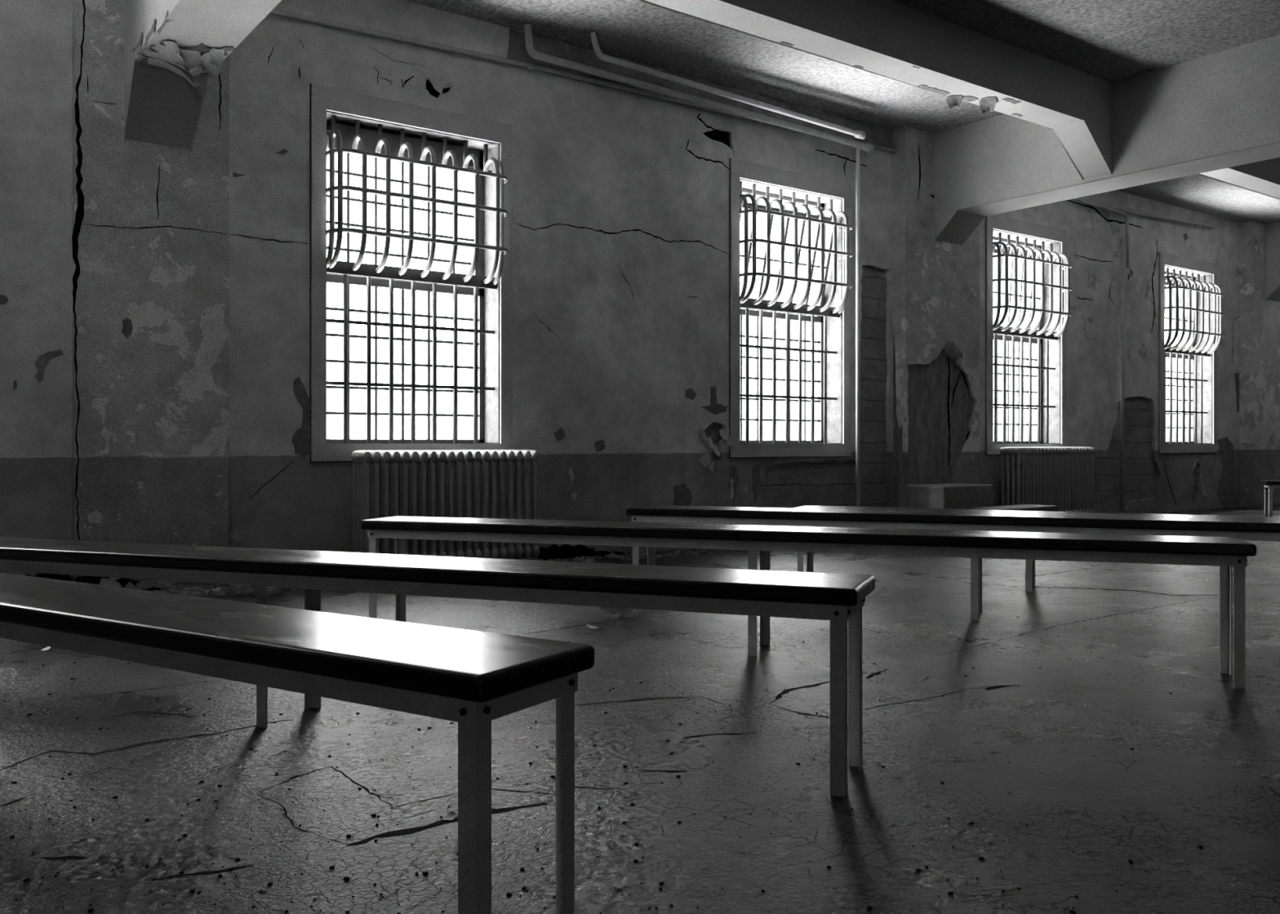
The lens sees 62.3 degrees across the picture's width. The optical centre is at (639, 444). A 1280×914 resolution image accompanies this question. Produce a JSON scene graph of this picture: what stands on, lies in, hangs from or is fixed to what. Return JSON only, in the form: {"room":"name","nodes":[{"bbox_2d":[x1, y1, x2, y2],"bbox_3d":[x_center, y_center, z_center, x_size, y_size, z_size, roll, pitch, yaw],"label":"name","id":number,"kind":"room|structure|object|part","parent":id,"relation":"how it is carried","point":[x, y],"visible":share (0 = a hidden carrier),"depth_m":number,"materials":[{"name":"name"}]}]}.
{"room":"prison interior","nodes":[
{"label":"prison interior","id":0,"kind":"room"},
{"bbox_2d":[0,0,1239,581],"bbox_3d":[2.231,-0.937,9.576,31.000,3.739,0.365,0,0,-37],"label":"wall","id":1,"kind":"structure","parent":0,"point":[620,197],"depth_m":7.47,"materials":[{"name":"paint"}]},
{"bbox_2d":[71,0,229,591],"bbox_3d":[-2.646,-0.939,5.758,0.791,3.721,0.099,0,0,-37],"label":"pilaster","id":2,"kind":"object","parent":1,"relation":"attached to","point":[150,237],"visible":0.67,"depth_m":5.73,"materials":[{"name":"paint"}]},
{"bbox_2d":[309,84,512,462],"bbox_3d":[-1.491,-1.020,6.832,1.378,2.262,0.292,0,0,-37],"label":"window","id":3,"kind":"structure","parent":1,"relation":"in","point":[495,307],"depth_m":6.83,"materials":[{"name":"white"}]},
{"bbox_3d":[-1.551,-1.467,6.912,1.104,0.806,0.032,0,0,-37],"label":"hopper sash","id":4,"kind":"part","parent":3,"relation":"part of","materials":[{"name":"glass"}]},
{"bbox_3d":[-1.552,-1.005,6.913,1.174,1.994,0.050,0,0,-37],"label":"sash","id":5,"kind":"part","parent":3,"relation":"part of","materials":[{"name":"glass"}]},
{"bbox_2d":[326,115,494,443],"bbox_3d":[-1.450,-1.005,6.777,1.182,2.002,0.029,0,0,-37],"label":"bars","id":6,"kind":"object","parent":3,"relation":"attached to","point":[345,321],"visible":0.72,"depth_m":6.77,"materials":[{"name":"black metal"}]},
{"bbox_2d":[325,128,508,289],"bbox_3d":[-1.369,-1.462,6.682,1.224,0.848,0.210,0,0,-37],"label":"cage","id":7,"kind":"object","parent":3,"relation":"attached to","point":[333,266],"visible":1,"depth_m":6.62,"materials":[{"name":"grey metal"}]},
{"bbox_3d":[-1.434,-1.077,6.754,1.182,0.077,0.014,0,0,-37],"label":"rail","id":8,"kind":"part","parent":7,"relation":"part of","materials":[{"name":"metal"}]},
{"bbox_3d":[-1.369,-1.273,6.682,1.224,0.028,0.210,0,0,-37],"label":"hoop rod","id":9,"kind":"part","parent":7,"relation":"part of","materials":[{"name":"black metal"}]},
{"bbox_3d":[-1.369,-1.524,6.682,1.224,0.028,0.210,0,0,-37],"label":"hoop rod","id":10,"kind":"part","parent":7,"relation":"part of","materials":[{"name":"black metal"}]},
{"bbox_3d":[-1.369,-1.746,6.682,1.224,0.028,0.210,0,0,-37],"label":"hoop rod","id":11,"kind":"part","parent":7,"relation":"part of","materials":[{"name":"metal"}]},
{"bbox_2d":[269,8,895,153],"bbox_3d":[0.129,-2.544,7.831,6.110,0.154,0.046,0,0,-37],"label":"pipe","id":12,"kind":"object","parent":1,"relation":"attached to","point":[529,65],"visible":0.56,"depth_m":7.00,"materials":[{"name":"grey metal"}]},
{"bbox_2d":[523,23,874,156],"bbox_3d":[0.618,-2.641,8.100,3.504,0.294,0.144,0,0,-37],"label":"pipe","id":13,"kind":"object","parent":1,"relation":"attached to","point":[868,148],"visible":1,"depth_m":7.80,"materials":[{"name":"grey metal"}]},
{"bbox_2d":[728,158,850,457],"bbox_3d":[1.178,-1.065,8.814,1.378,2.352,0.292,0,0,-37],"label":"window","id":14,"kind":"structure","parent":1,"relation":"in","point":[838,329],"depth_m":8.91,"materials":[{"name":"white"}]},
{"bbox_3d":[1.118,-1.050,8.895,1.174,2.084,0.050,0,0,-37],"label":"sash","id":15,"kind":"part","parent":14,"relation":"part of","materials":[{"name":"glass"}]},
{"bbox_2d":[740,181,836,443],"bbox_3d":[1.219,-1.050,8.759,1.182,2.092,0.029,0,0,-37],"label":"bars","id":16,"kind":"object","parent":14,"relation":"attached to","point":[747,346],"visible":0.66,"depth_m":8.75,"materials":[{"name":"black metal"}]},
{"bbox_3d":[1.175,-1.520,8.819,1.104,0.826,0.220,0,0,-37],"label":"hopper sash","id":17,"kind":"part","parent":14,"relation":"part of","materials":[{"name":"glass"}]},
{"bbox_2d":[739,193,853,317],"bbox_3d":[1.300,-1.528,8.665,1.224,0.885,0.210,0,0,-37],"label":"cage","id":18,"kind":"object","parent":14,"relation":"attached to","point":[746,302],"visible":1,"depth_m":8.54,"materials":[{"name":"metal"}]},
{"bbox_3d":[1.236,-1.125,8.736,1.182,0.080,0.014,0,0,-37],"label":"rail","id":19,"kind":"part","parent":18,"relation":"part of","materials":[{"name":"black metal"}]},
{"bbox_3d":[1.300,-1.330,8.665,1.224,0.028,0.210,0,0,-37],"label":"hoop rod","id":20,"kind":"part","parent":18,"relation":"part of","materials":[{"name":"black metal"}]},
{"bbox_3d":[1.300,-1.592,8.665,1.224,0.028,0.210,0,0,-37],"label":"hoop rod","id":21,"kind":"part","parent":18,"relation":"part of","materials":[{"name":"black metal"}]},
{"bbox_3d":[1.300,-1.825,8.665,1.224,0.028,0.210,0,0,-37],"label":"hoop rod","id":22,"kind":"part","parent":18,"relation":"part of","materials":[{"name":"black metal"}]},
{"bbox_2d":[891,125,979,507],"bbox_3d":[2.737,-1.000,9.673,1.070,3.600,0.231,0,0,-37],"label":"pilaster","id":23,"kind":"object","parent":1,"relation":"attached to","point":[935,284],"visible":0.85,"depth_m":9.52,"materials":[{"name":"paint"}]},
{"bbox_2d":[985,214,1066,455],"bbox_3d":[3.826,-1.065,10.781,1.378,2.352,0.292,0,0,-37],"label":"window","id":24,"kind":"structure","parent":1,"relation":"in","point":[995,224],"depth_m":10.96,"materials":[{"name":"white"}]},
{"bbox_3d":[3.766,-1.050,10.862,1.174,2.084,0.050,0,0,-37],"label":"sash","id":25,"kind":"part","parent":24,"relation":"part of","materials":[{"name":"glass"}]},
{"bbox_3d":[3.784,-1.529,10.838,1.104,0.840,0.090,0,0,-37],"label":"hopper sash","id":26,"kind":"part","parent":24,"relation":"part of","materials":[{"name":"glass"}]},
{"bbox_2d":[993,232,1055,443],"bbox_3d":[3.868,-1.050,10.726,1.182,2.092,0.029,0,0,-37],"label":"bars","id":27,"kind":"object","parent":24,"relation":"attached to","point":[1004,365],"visible":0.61,"depth_m":10.71,"materials":[{"name":"black metal"}]},
{"bbox_2d":[992,241,1072,340],"bbox_3d":[3.949,-1.528,10.632,1.224,0.885,0.210,0,0,-37],"label":"cage","id":28,"kind":"object","parent":24,"relation":"attached to","point":[997,329],"visible":1,"depth_m":10.52,"materials":[{"name":"black metal"}]},
{"bbox_3d":[3.884,-1.125,10.703,1.182,0.080,0.014,0,0,-37],"label":"rail","id":29,"kind":"part","parent":28,"relation":"part of","materials":[{"name":"black metal"}]},
{"bbox_3d":[3.949,-1.330,10.632,1.224,0.028,0.210,0,0,-37],"label":"hoop rod","id":30,"kind":"part","parent":28,"relation":"part of","materials":[{"name":"black metal"}]},
{"bbox_3d":[3.949,-1.592,10.632,1.224,0.028,0.210,0,0,-37],"label":"hoop rod","id":31,"kind":"part","parent":28,"relation":"part of","materials":[{"name":"black metal"}]},
{"bbox_3d":[3.949,-1.825,10.632,1.224,0.028,0.210,0,0,-37],"label":"hoop rod","id":32,"kind":"part","parent":28,"relation":"part of","materials":[{"name":"black metal"}]},
{"bbox_2d":[1073,197,1129,268],"bbox_3d":[4.943,-2.265,11.330,1.271,0.637,0.069,0,0,-40],"label":"pipe","id":33,"kind":"object","parent":1,"relation":"attached to","point":[1126,221],"visible":0.93,"depth_m":11.62,"materials":[{"name":"grey metal"}]},
{"bbox_2d":[1120,240,1124,513],"bbox_3d":[5.319,-0.725,11.679,0.034,3.050,0.046,0,0,-37],"label":"pipe","id":34,"kind":"object","parent":1,"relation":"attached to","point":[1122,242],"visible":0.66,"depth_m":11.66,"materials":[{"name":"grey metal"}]},
{"bbox_2d":[1087,200,1217,228],"bbox_3d":[5.904,-2.613,12.094,2.770,0.121,0.082,0,0,-37],"label":"pipe","id":35,"kind":"object","parent":1,"relation":"attached to","point":[1111,206],"visible":0.86,"depth_m":12.01,"materials":[{"name":"grey metal"}]},
{"bbox_2d":[1158,252,1217,453],"bbox_3d":[6.467,-1.054,12.742,1.378,2.331,0.292,0,0,-37],"label":"window","id":36,"kind":"structure","parent":1,"relation":"in","point":[1209,445],"depth_m":12.99,"materials":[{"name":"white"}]},
{"bbox_3d":[6.407,-1.040,12.823,1.174,2.063,0.050,0,0,-37],"label":"sash","id":37,"kind":"part","parent":36,"relation":"part of","materials":[{"name":"glass"}]},
{"bbox_3d":[6.420,-1.514,12.805,1.104,0.830,0.075,0,0,-37],"label":"hopper sash","id":38,"kind":"part","parent":36,"relation":"part of","materials":[{"name":"glass"}]},
{"bbox_2d":[1164,267,1207,443],"bbox_3d":[6.508,-1.040,12.687,1.182,2.071,0.029,0,0,-37],"label":"bars","id":39,"kind":"object","parent":36,"relation":"attached to","point":[1171,378],"visible":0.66,"depth_m":12.68,"materials":[{"name":"metal"}]},
{"bbox_2d":[1164,275,1224,356],"bbox_3d":[6.589,-1.512,12.592,1.224,0.877,0.210,0,0,-37],"label":"cage","id":40,"kind":"object","parent":36,"relation":"attached to","point":[1217,294],"visible":1,"depth_m":12.51,"materials":[{"name":"black metal"}]},
{"bbox_3d":[6.525,-1.114,12.664,1.182,0.079,0.014,0,0,-37],"label":"rail","id":41,"kind":"part","parent":40,"relation":"part of","materials":[{"name":"black metal"}]},
{"bbox_3d":[6.589,-1.317,12.592,1.224,0.028,0.210,0,0,-37],"label":"hoop rod","id":42,"kind":"part","parent":40,"relation":"part of","materials":[{"name":"metal"}]},
{"bbox_3d":[6.589,-1.576,12.592,1.224,0.028,0.210,0,0,-37],"label":"hoop rod","id":43,"kind":"part","parent":40,"relation":"part of","materials":[{"name":"black metal"}]},
{"bbox_3d":[6.589,-1.807,12.592,1.224,0.028,0.210,0,0,-37],"label":"hoop rod","id":44,"kind":"part","parent":40,"relation":"part of","materials":[{"name":"black metal"}]},
{"bbox_2d":[1239,221,1279,507],"bbox_3d":[8.083,-1.000,13.688,1.100,3.600,0.160,0,0,-37],"label":"pilaster","id":45,"kind":"object","parent":1,"relation":"attached to","point":[1259,317],"visible":0.88,"depth_m":13.40,"materials":[{"name":"paint"}]},
{"bbox_2d":[0,506,1279,913],"bbox_3d":[6.528,0.900,3.789,31.600,0.201,14.900,0,0,-37],"label":"floor","id":46,"kind":"structure","parent":0,"point":[1202,769],"depth_m":2.59,"materials":[{"name":"black"}]},
{"bbox_2d":[40,646,50,650],"bbox_3d":[-2.301,0.792,4.106,0.025,0.010,0.038,0,0,11],"label":"flake","id":47,"kind":"object","parent":46,"relation":"on","point":[46,648],"visible":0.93,"depth_m":4.11,"materials":[{"name":"white paint"}]},
{"bbox_2d":[153,583,296,597],"bbox_3d":[-3.191,0.779,5.046,3.310,0.042,0.495,0,0,-37],"label":"rubble","id":48,"kind":"object","parent":46,"relation":"on","point":[202,591],"visible":0.25,"depth_m":5.70,"materials":[{"name":"grey concrete"}]},
{"bbox_2d":[0,572,594,913],"bbox_3d":[-1.577,0.562,2.499,3.380,0.475,0.285,0,0,32],"label":"bench","id":49,"kind":"object","parent":46,"relation":"on","point":[472,679],"visible":1,"depth_m":1.71,"materials":[{"name":"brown wood"}]},
{"bbox_3d":[-0.240,0.583,1.538,0.034,0.434,0.034,0,0,32],"label":"leg","id":50,"kind":"part","parent":49,"relation":"part of","materials":[{"name":"grey paint"}]},
{"bbox_3d":[-0.130,0.583,1.713,0.034,0.434,0.034,0,0,32],"label":"leg","id":51,"kind":"part","parent":49,"relation":"part of","materials":[{"name":"grey paint"}]},
{"bbox_2d":[0,537,875,797],"bbox_3d":[-1.042,0.562,3.109,3.380,0.475,0.285,0,0,21],"label":"bench","id":52,"kind":"object","parent":46,"relation":"on","point":[837,598],"visible":0.97,"depth_m":2.73,"materials":[{"name":"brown wood"}]},
{"bbox_3d":[-1.063,0.583,3.006,0.034,0.434,0.034,0,0,21],"label":"leg","id":53,"kind":"part","parent":52,"relation":"part of","materials":[{"name":"grey paint"}]},
{"bbox_3d":[-0.989,0.583,3.200,0.034,0.434,0.034,0,0,21],"label":"leg","id":54,"kind":"part","parent":52,"relation":"part of","materials":[{"name":"grey paint"}]},
{"bbox_3d":[0.455,0.583,2.422,0.034,0.434,0.034,0,0,21],"label":"leg","id":55,"kind":"part","parent":52,"relation":"part of","materials":[{"name":"grey paint"}]},
{"bbox_3d":[0.529,0.583,2.615,0.034,0.434,0.034,0,0,21],"label":"leg","id":56,"kind":"part","parent":52,"relation":"part of","materials":[{"name":"grey paint"}]},
{"bbox_2d":[351,449,539,560],"bbox_3d":[-1.201,0.419,6.657,1.210,0.763,0.220,0,0,-37],"label":"radiator","id":57,"kind":"object","parent":46,"relation":"on","point":[503,484],"visible":0.82,"depth_m":6.55,"materials":[{"name":"metal"}]},
{"bbox_2d":[444,811,455,820],"bbox_3d":[-0.404,0.793,2.261,0.021,0.009,0.030,0,0,11],"label":"flake","id":58,"kind":"object","parent":46,"relation":"on","point":[451,815],"visible":1,"depth_m":2.26,"materials":[{"name":"grey paint"}]},
{"bbox_2d":[586,623,596,628],"bbox_3d":[-0.210,0.790,4.602,0.051,0.014,0.036,0,0,31],"label":"flake","id":59,"kind":"object","parent":46,"relation":"on","point":[587,624],"visible":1,"depth_m":4.60,"materials":[{"name":"grey paint"}]},
{"bbox_2d":[0,598,1203,913],"bbox_3d":[0.139,0.798,4.015,5.166,0.003,4.673,0,0,-37],"label":"debris","id":60,"kind":"object","parent":46,"relation":"on","point":[636,860],"visible":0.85,"depth_m":2.15,"materials":[{"name":"black"}]},
{"bbox_2d":[612,876,627,888],"bbox_3d":[-0.034,0.793,1.920,0.020,0.009,0.032,0,0,29],"label":"flake","id":61,"kind":"object","parent":46,"relation":"on","point":[622,880],"visible":1,"depth_m":1.92,"materials":[{"name":"grey paint"}]},
{"bbox_2d":[537,548,723,562],"bbox_3d":[0.649,0.784,8.012,3.151,0.031,0.362,0,0,-37],"label":"rubble","id":62,"kind":"object","parent":46,"relation":"on","point":[644,555],"visible":0.34,"depth_m":7.48,"materials":[{"name":"grey concrete"}]},
{"bbox_2d":[360,515,1256,688],"bbox_3d":[0.447,0.562,4.114,3.380,0.475,0.285,0,0,19],"label":"bench","id":63,"kind":"object","parent":46,"relation":"on","point":[1225,553],"visible":0.92,"depth_m":3.89,"materials":[{"name":"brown wood"}]},
{"bbox_3d":[-1.140,0.583,4.552,0.034,0.434,0.034,0,0,19],"label":"leg","id":64,"kind":"part","parent":63,"relation":"part of","materials":[{"name":"grey paint"}]},
{"bbox_3d":[-1.073,0.583,4.747,0.034,0.434,0.034,0,0,19],"label":"leg","id":65,"kind":"part","parent":63,"relation":"part of","materials":[{"name":"grey paint"}]},
{"bbox_3d":[0.429,0.583,4.011,0.034,0.434,0.034,0,0,19],"label":"leg","id":66,"kind":"part","parent":63,"relation":"part of","materials":[{"name":"grey paint"}]},
{"bbox_3d":[0.497,0.583,4.207,0.034,0.434,0.034,0,0,19],"label":"leg","id":67,"kind":"part","parent":63,"relation":"part of","materials":[{"name":"grey paint"}]},
{"bbox_3d":[2.034,0.583,3.678,0.034,0.434,0.034,0,0,19],"label":"leg","id":68,"kind":"part","parent":63,"relation":"part of","materials":[{"name":"grey paint"}]},
{"bbox_3d":[1.967,0.583,3.482,0.034,0.434,0.034,0,0,19],"label":"leg","id":69,"kind":"part","parent":63,"relation":"part of","materials":[{"name":"grey paint"}]},
{"bbox_2d":[855,148,860,506],"bbox_3d":[1.825,-0.835,8.866,0.050,3.270,0.052,0,0,-37],"label":"pipe","id":70,"kind":"object","parent":46,"relation":"on","point":[857,150],"visible":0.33,"depth_m":8.85,"materials":[{"name":"white metal"}]},
{"bbox_2d":[905,483,993,509],"bbox_3d":[2.732,0.580,9.353,0.700,0.440,0.419,0,0,-37],"label":"concrete plinth","id":71,"kind":"object","parent":46,"relation":"on","point":[948,495],"visible":0.46,"depth_m":9.17,"materials":[{"name":"grey concrete"}]},
{"bbox_2d":[626,504,1279,620],"bbox_3d":[1.547,0.562,4.925,3.380,0.475,0.285,0,0,22],"label":"bench","id":72,"kind":"object","parent":46,"relation":"on","point":[1245,529],"visible":0.94,"depth_m":4.85,"materials":[{"name":"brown wood"}]},
{"bbox_3d":[-0.017,0.583,5.439,0.034,0.434,0.034,0,0,22],"label":"leg","id":73,"kind":"part","parent":72,"relation":"part of","materials":[{"name":"grey paint"}]},
{"bbox_3d":[0.060,0.583,5.631,0.034,0.434,0.034,0,0,22],"label":"leg","id":74,"kind":"part","parent":72,"relation":"part of","materials":[{"name":"grey paint"}]},
{"bbox_3d":[1.524,0.583,4.822,0.034,0.434,0.034,0,0,22],"label":"leg","id":75,"kind":"part","parent":72,"relation":"part of","materials":[{"name":"grey paint"}]},
{"bbox_3d":[1.601,0.583,5.014,0.034,0.434,0.034,0,0,22],"label":"leg","id":76,"kind":"part","parent":72,"relation":"part of","materials":[{"name":"grey paint"}]},
{"bbox_2d":[968,504,1057,511],"bbox_3d":[3.284,0.675,9.306,0.870,0.250,0.305,0,0,-37],"label":"concrete step","id":77,"kind":"structure","parent":46,"relation":"on","point":[1020,507],"depth_m":9.23,"materials":[{"name":"grey concrete"}]},
{"bbox_2d":[792,505,1279,591],"bbox_3d":[2.184,0.588,5.831,2.700,0.424,0.285,0,0,24],"label":"bench","id":78,"kind":"object","parent":46,"relation":"on","point":[1029,564],"visible":0.21,"depth_m":5.85,"materials":[{"name":"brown wood"}]},
{"bbox_3d":[0.952,0.608,6.266,0.034,0.384,0.034,0,0,24],"label":"leg","id":79,"kind":"part","parent":78,"relation":"part of","materials":[{"name":"grey paint"}]},
{"bbox_3d":[1.036,0.608,6.456,0.034,0.384,0.034,0,0,24],"label":"leg","id":80,"kind":"part","parent":78,"relation":"part of","materials":[{"name":"grey paint"}]},
{"bbox_3d":[2.112,0.608,5.750,0.034,0.384,0.034,0,0,24],"label":"leg","id":81,"kind":"part","parent":78,"relation":"part of","materials":[{"name":"grey paint"}]},
{"bbox_3d":[2.196,0.608,5.939,0.034,0.384,0.034,0,0,24],"label":"leg","id":82,"kind":"part","parent":78,"relation":"part of","materials":[{"name":"grey paint"}]},
{"bbox_2d":[1000,446,1094,512],"bbox_3d":[4.082,0.414,10.580,1.331,0.773,0.220,0,0,-37],"label":"radiator","id":83,"kind":"object","parent":46,"relation":"on","point":[1062,477],"visible":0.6,"depth_m":10.43,"materials":[{"name":"metal"}]},
{"bbox_2d":[1261,480,1279,516],"bbox_3d":[8.437,0.600,11.056,3.380,0.400,0.285,0,0,20],"label":"bench","id":84,"kind":"object","parent":46,"relation":"on","point":[1270,484],"visible":0.96,"depth_m":11.51,"materials":[{"name":"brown wood"}]},
{"bbox_3d":[6.928,0.620,11.715,0.034,0.360,0.034,0,0,20],"label":"leg","id":85,"kind":"part","parent":84,"relation":"part of","materials":[{"name":"grey paint"}]},
{"bbox_3d":[6.857,0.620,11.521,0.034,0.360,0.034,0,0,20],"label":"leg","id":86,"kind":"part","parent":84,"relation":"part of","materials":[{"name":"grey paint"}]},
{"bbox_2d":[404,0,1279,224],"bbox_3d":[6.528,-2.900,3.789,31.600,0.200,14.900,0,0,-37],"label":"ceiling","id":87,"kind":"structure","parent":0,"point":[1112,41],"depth_m":7.36,"materials":[{"name":"grey concrete"}]},
{"bbox_2d":[124,0,281,151],"bbox_3d":[1.578,-2.176,0.088,0.387,1.270,14.263,0,0,-37],"label":"ceiling beam","id":88,"kind":"structure","parent":87,"relation":"attached to","point":[172,48],"depth_m":5.37,"materials":[{"name":"grey concrete"}]},
{"bbox_2d":[589,31,866,139],"bbox_3d":[0.765,-2.664,7.992,2.746,0.262,0.064,0,0,-37],"label":"pipe","id":89,"kind":"object","parent":87,"relation":"hanging from","point":[857,134],"visible":1,"depth_m":7.82,"materials":[{"name":"grey metal"}]},
{"bbox_2d":[636,0,1111,180],"bbox_3d":[1.029,-2.444,6.439,6.348,0.730,0.312,0,0,-37],"label":"ceiling beam","id":90,"kind":"structure","parent":87,"relation":"attached to","point":[891,39],"depth_m":6.98,"materials":[{"name":"grey concrete"}]},
{"bbox_2d":[933,34,1279,245],"bbox_3d":[6.962,-2.242,4.086,0.414,1.137,14.263,0,0,-37],"label":"ceiling beam","id":91,"kind":"structure","parent":87,"relation":"attached to","point":[1220,110],"depth_m":8.07,"materials":[{"name":"grey concrete"}]},
{"bbox_2d":[1196,157,1279,199],"bbox_3d":[6.399,-2.444,10.395,6.248,0.730,0.260,0,0,-37],"label":"ceiling beam","id":92,"kind":"structure","parent":87,"relation":"attached to","point":[1263,177],"depth_m":9.79,"materials":[{"name":"grey concrete"}]},
{"bbox_2d":[1265,222,1279,302],"bbox_3d":[12.272,-2.242,8.030,0.404,1.138,14.263,0,0,-37],"label":"ceiling beam","id":93,"kind":"structure","parent":87,"relation":"attached to","point":[1272,231],"depth_m":13.45,"materials":[{"name":"grey concrete"}]}
]}

